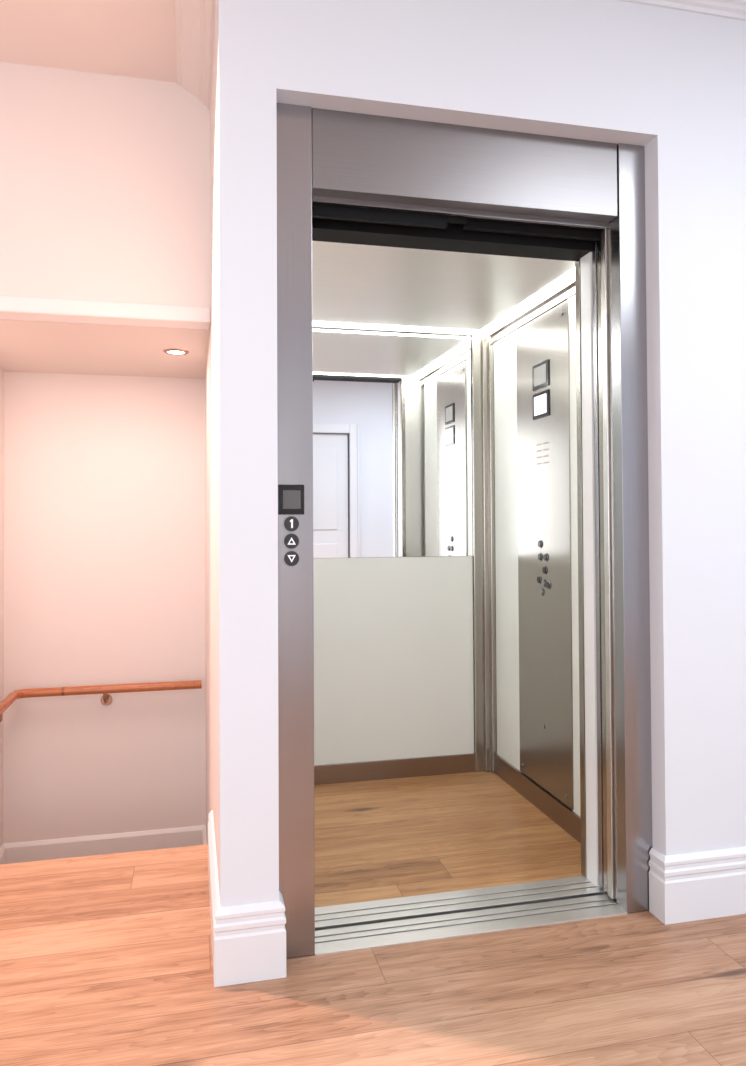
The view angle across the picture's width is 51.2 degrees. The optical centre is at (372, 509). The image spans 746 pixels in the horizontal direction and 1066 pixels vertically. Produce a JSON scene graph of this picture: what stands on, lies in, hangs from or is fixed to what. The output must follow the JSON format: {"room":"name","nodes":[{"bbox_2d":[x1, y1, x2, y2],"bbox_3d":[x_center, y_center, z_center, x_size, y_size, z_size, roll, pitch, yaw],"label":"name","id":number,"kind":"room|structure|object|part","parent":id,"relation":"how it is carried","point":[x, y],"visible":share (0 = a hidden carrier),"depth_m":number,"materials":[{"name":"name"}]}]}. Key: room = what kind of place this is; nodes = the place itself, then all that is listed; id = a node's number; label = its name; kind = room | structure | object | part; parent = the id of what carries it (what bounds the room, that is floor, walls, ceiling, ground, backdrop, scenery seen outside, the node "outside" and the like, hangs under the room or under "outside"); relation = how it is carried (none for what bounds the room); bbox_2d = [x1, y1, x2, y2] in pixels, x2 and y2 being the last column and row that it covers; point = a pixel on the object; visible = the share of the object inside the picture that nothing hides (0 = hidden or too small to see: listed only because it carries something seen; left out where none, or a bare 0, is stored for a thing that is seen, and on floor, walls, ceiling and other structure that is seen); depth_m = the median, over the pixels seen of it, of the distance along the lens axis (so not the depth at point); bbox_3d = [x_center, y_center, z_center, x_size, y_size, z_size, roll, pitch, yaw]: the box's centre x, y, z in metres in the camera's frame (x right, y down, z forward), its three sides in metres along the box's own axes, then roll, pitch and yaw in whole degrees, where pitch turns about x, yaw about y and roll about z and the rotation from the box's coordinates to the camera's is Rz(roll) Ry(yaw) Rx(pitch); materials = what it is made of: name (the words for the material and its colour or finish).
{"room":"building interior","nodes":[
{"label":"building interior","id":0,"kind":"room"},
{"bbox_2d":[0,368,4,847],"bbox_3d":[-1.635,0.513,3.090,0.100,2.420,1.180,0,-1,-13],"label":"wall","id":1,"kind":"structure","parent":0,"point":[2,372],"depth_m":3.54,"materials":[{"name":"paint"}]},
{"bbox_2d":[0,0,176,82],"bbox_3d":[-1.772,-1.537,2.253,2.557,0.060,2.900,0,-1,-13],"label":"ceiling","id":2,"kind":"structure","parent":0,"point":[126,38],"depth_m":2.48,"materials":[{"name":"paint"}]},
{"bbox_2d":[3,371,205,843],"bbox_3d":[-1.242,0.522,3.736,0.960,2.420,0.100,0,-1,-13],"label":"wall","id":3,"kind":"structure","parent":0,"point":[104,475],"depth_m":3.68,"materials":[{"name":"paint"}]},
{"bbox_2d":[0,319,209,378],"bbox_3d":[-1.151,-0.673,3.225,0.907,0.050,0.980,0,-1,-13],"label":"ceiling","id":4,"kind":"structure","parent":0,"point":[25,345],"depth_m":3.15,"materials":[{"name":"paint"}]},
{"bbox_2d":[163,349,188,354],"bbox_3d":[-0.810,-0.647,3.202,0.104,0.006,0.104,0,-1,-13],"label":"recessed light","id":5,"kind":"object","parent":4,"relation":"in","point":[167,351],"visible":1,"depth_m":3.19,"materials":[{"name":"beige metal"}]},
{"bbox_2d":[0,62,210,308],"bbox_3d":[-1.780,-0.164,2.514,2.457,2.675,0.100,0,-1,-13],"label":"wall","id":6,"kind":"structure","parent":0,"point":[105,178],"depth_m":2.68,"materials":[{"name":"paint"}]},
{"bbox_2d":[205,0,218,882],"bbox_3d":[-0.586,0.107,2.922,0.053,3.215,1.800,0,-1,-13],"label":"wall","id":7,"kind":"structure","parent":0,"point":[211,377],"depth_m":2.51,"materials":[{"name":"white paint"}]},
{"bbox_2d":[0,844,745,1065],"bbox_3d":[0.366,1.150,0.691,5.800,0.040,4.380,0,-1,-13],"label":"floor","id":8,"kind":"structure","parent":0,"point":[106,959],"depth_m":1.87,"materials":[{"name":"brown wood"}]},
{"bbox_2d":[217,0,745,906],"bbox_3d":[1.234,-0.183,2.365,3.343,2.675,0.125,0,-1,-13],"label":"wall","id":9,"kind":"structure","parent":0,"point":[671,83],"depth_m":2.17,"materials":[{"name":"paint"}]},
{"bbox_2d":[175,0,215,109],"bbox_3d":[-0.524,-1.472,2.288,0.115,0.082,0.959,0,-1,-13],"label":"crown molding","id":10,"kind":"structure","parent":9,"relation":"attached to","point":[194,19],"depth_m":2.46,"materials":[{"name":"paint"}]},
{"bbox_2d":[276,103,314,958],"bbox_3d":[-0.211,0.046,2.053,0.100,2.222,0.055,0,-1,-13],"label":"door frame","id":11,"kind":"structure","parent":9,"relation":"attached to","point":[294,122],"depth_m":2.03,"materials":[{"name":"metal"}]},
{"bbox_2d":[278,484,303,566],"bbox_3d":[-0.212,0.043,2.021,0.068,0.214,0.008,0,-1,-13],"label":"panel","id":12,"kind":"object","parent":11,"relation":"attached to","point":[290,497],"visible":1,"depth_m":2.02,"materials":[{"name":"black plastic"}]},
{"bbox_2d":[312,108,617,221],"bbox_3d":[0.270,-0.958,2.187,0.896,0.214,0.050,0,-1,-13],"label":"header","id":13,"kind":"object","parent":9,"relation":"attached to","point":[359,156],"visible":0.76,"depth_m":2.16,"materials":[{"name":"metal"}]},
{"bbox_2d":[312,195,609,228],"bbox_3d":[0.263,-0.889,2.214,0.900,0.108,0.014,0,-1,-13],"label":"header lip","id":14,"kind":"object","parent":13,"relation":"attached to","point":[315,199],"depth_m":2.20,"materials":[{"name":"silver metal"}]},
{"bbox_2d":[315,894,627,955],"bbox_3d":[0.275,1.170,2.173,0.900,0.034,0.116,0,-1,-13],"label":"sill","id":15,"kind":"structure","parent":9,"relation":"attached to","point":[391,933],"depth_m":2.16,"materials":[{"name":"metal"}]},
{"bbox_2d":[462,219,615,898],"bbox_3d":[0.709,0.151,2.334,0.900,1.988,0.058,0,-1,-13],"label":"door frame","id":16,"kind":"structure","parent":9,"relation":"attached to","point":[602,237],"depth_m":2.31,"materials":[{"name":"silver metal"}]},
{"bbox_2d":[610,143,651,912],"bbox_3d":[0.755,0.045,2.280,0.085,2.222,0.055,0,-1,-13],"label":"door frame","id":17,"kind":"structure","parent":9,"relation":"attached to","point":[632,676],"depth_m":2.26,"materials":[{"name":"metal"}]},
{"bbox_2d":[620,0,745,20],"bbox_3d":[1.252,-1.481,2.281,3.343,0.082,0.095,0,-1,-13],"label":"crown molding","id":18,"kind":"structure","parent":9,"relation":"attached to","point":[732,9],"depth_m":2.25,"materials":[{"name":"paint"}]},
{"bbox_2d":[649,847,745,924],"bbox_3d":[1.839,1.062,2.443,2.131,0.182,0.077,0,-1,-13],"label":"baseboard","id":19,"kind":"structure","parent":9,"relation":"attached to","point":[687,887],"depth_m":2.19,"materials":[{"name":"white wood"}]},
{"bbox_3d":[0.297,0.163,2.974,1.690,3.335,1.500,0,-1,-13],"label":"wall","id":20,"kind":"structure","parent":0,"visible":0},
{"bbox_2d":[0,680,201,721],"bbox_3d":[-1.374,0.681,3.328,0.620,0.474,1.246,-1,-1,29],"label":"handrail","id":21,"kind":"object","parent":20,"relation":"attached to","point":[106,699],"visible":1,"depth_m":3.59,"materials":[{"name":"brown wood"}]},
{"bbox_3d":[-1.249,0.878,3.635,0.018,0.056,0.068,0,-1,-13],"label":"bracket arm","id":22,"kind":"part","parent":21,"relation":"part of","materials":[{"name":"beige metal"}]},
{"bbox_2d":[0,825,206,864],"bbox_3d":[-1.187,1.625,3.390,0.907,0.202,0.560,0,-1,-13],"label":"baseboard","id":23,"kind":"structure","parent":20,"relation":"attached to","point":[39,850],"depth_m":3.64,"materials":[{"name":"white wood"}]},
{"bbox_2d":[0,295,210,329],"bbox_3d":[-1.027,-0.686,2.695,0.907,0.056,0.110,0,-1,-13],"label":"trim","id":24,"kind":"structure","parent":20,"relation":"attached to","point":[11,307],"depth_m":2.68,"materials":[{"name":"white paint"}]},
{"bbox_2d":[208,810,285,986],"bbox_3d":[-0.377,1.070,2.233,0.175,0.182,0.681,0,-1,-13],"label":"baseboard","id":25,"kind":"structure","parent":20,"relation":"attached to","point":[249,940],"depth_m":1.91,"materials":[{"name":"white wood"}]},
{"bbox_2d":[312,218,605,930],"bbox_3d":[0.265,0.084,2.891,1.510,2.230,1.210,0,-1,-13],"label":"elevator cab","id":26,"kind":"object","parent":20,"relation":"in","point":[458,764],"visible":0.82,"depth_m":3.21,"materials":[{"name":"white metal"}]},
{"bbox_2d":[312,328,471,557],"bbox_3d":[-0.064,-0.293,3.418,1.050,1.005,0.011,0,-1,-13],"label":"mirror","id":27,"kind":"object","parent":26,"relation":"on","point":[392,409],"depth_m":3.45,"materials":[{"name":"clear glass"}]},
{"bbox_3d":[-0.059,0.656,3.401,1.050,0.888,0.012,0,-1,-13],"label":"panel","id":28,"kind":"part","parent":26,"relation":"part of","materials":[{"name":"laminate"}]},
{"bbox_3d":[-0.020,1.139,3.389,1.120,0.080,0.012,0,-1,-13],"label":"skirting","id":29,"kind":"part","parent":26,"relation":"part of","materials":[{"name":"wood"}]},
{"bbox_3d":[0.101,-0.820,2.896,0.995,0.030,0.947,0,-1,-13],"label":"ceiling panel","id":30,"kind":"part","parent":26,"relation":"part of","materials":[{"name":"white metal"}]},
{"bbox_3d":[0.245,1.172,2.301,0.940,0.034,0.110,0,-1,-13],"label":"car sill","id":31,"kind":"part","parent":26,"relation":"part of","materials":[{"name":"metal"}]},
{"bbox_3d":[0.500,0.191,3.515,0.088,1.975,0.062,0,-1,-13],"label":"corner post","id":32,"kind":"part","parent":26,"relation":"part of","materials":[{"name":"metal"}]},
{"bbox_3d":[0.585,0.171,3.372,0.012,1.850,0.257,0,-1,-13],"label":"panel","id":33,"kind":"part","parent":26,"relation":"part of","materials":[{"name":"laminate"}]},
{"bbox_2d":[467,217,603,230],"bbox_3d":[0.253,-0.942,2.257,0.900,0.200,0.065,0,-1,-13],"label":"door track cover","id":34,"kind":"object","parent":26,"relation":"attached to","point":[470,218],"visible":0.07,"depth_m":2.30,"materials":[{"name":"black metal"}]},
{"bbox_2d":[312,203,466,228],"bbox_3d":[0.044,-0.823,2.186,0.460,0.038,0.015,0,-1,-13],"label":"plate","id":35,"kind":"object","parent":34,"relation":"attached to","point":[324,211],"visible":0.75,"depth_m":2.18,"materials":[{"name":"black metal"}]},
{"bbox_3d":[0.667,1.127,3.000,0.024,0.085,1.058,0,-1,-13],"label":"skirting","id":36,"kind":"part","parent":26,"relation":"part of","materials":[{"name":"metal"}]},
{"bbox_3d":[0.651,-0.521,3.023,0.004,0.100,0.140,0,-1,-13],"label":"display frame","id":37,"kind":"part","parent":26,"relation":"part of","materials":[{"name":"black"}]},
{"bbox_3d":[0.652,-0.406,3.022,0.004,0.100,0.140,0,-1,-13],"label":"display frame","id":38,"kind":"part","parent":26,"relation":"part of","materials":[{"name":"black"}]},
{"bbox_3d":[0.664,0.162,3.019,0.018,1.835,0.460,0,-1,-13],"label":"operating panel","id":39,"kind":"part","parent":26,"relation":"part of","materials":[{"name":"metal"}]},
{"bbox_3d":[0.745,0.158,2.683,0.014,1.850,0.250,0,-1,-13],"label":"panel","id":40,"kind":"part","parent":26,"relation":"part of","materials":[{"name":"laminate"}]},
{"bbox_3d":[0.681,0.159,2.428,0.020,1.991,0.062,0,-1,-13],"label":"car door post","id":41,"kind":"part","parent":26,"relation":"part of","materials":[{"name":"silver metal"}]},
{"bbox_3d":[0.910,0.162,2.434,0.462,1.968,0.022,0,-1,-13],"label":"car door panel","id":42,"kind":"part","parent":26,"relation":"part of","materials":[{"name":"metal"}]},
{"bbox_2d":[596,228,616,902],"bbox_3d":[0.715,0.157,2.337,0.026,2.000,0.090,0,-1,-13],"label":"seal","id":43,"kind":"object","parent":26,"relation":"attached to","point":[615,899],"visible":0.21,"depth_m":2.31,"materials":[{"name":"rubber"}]}
]}

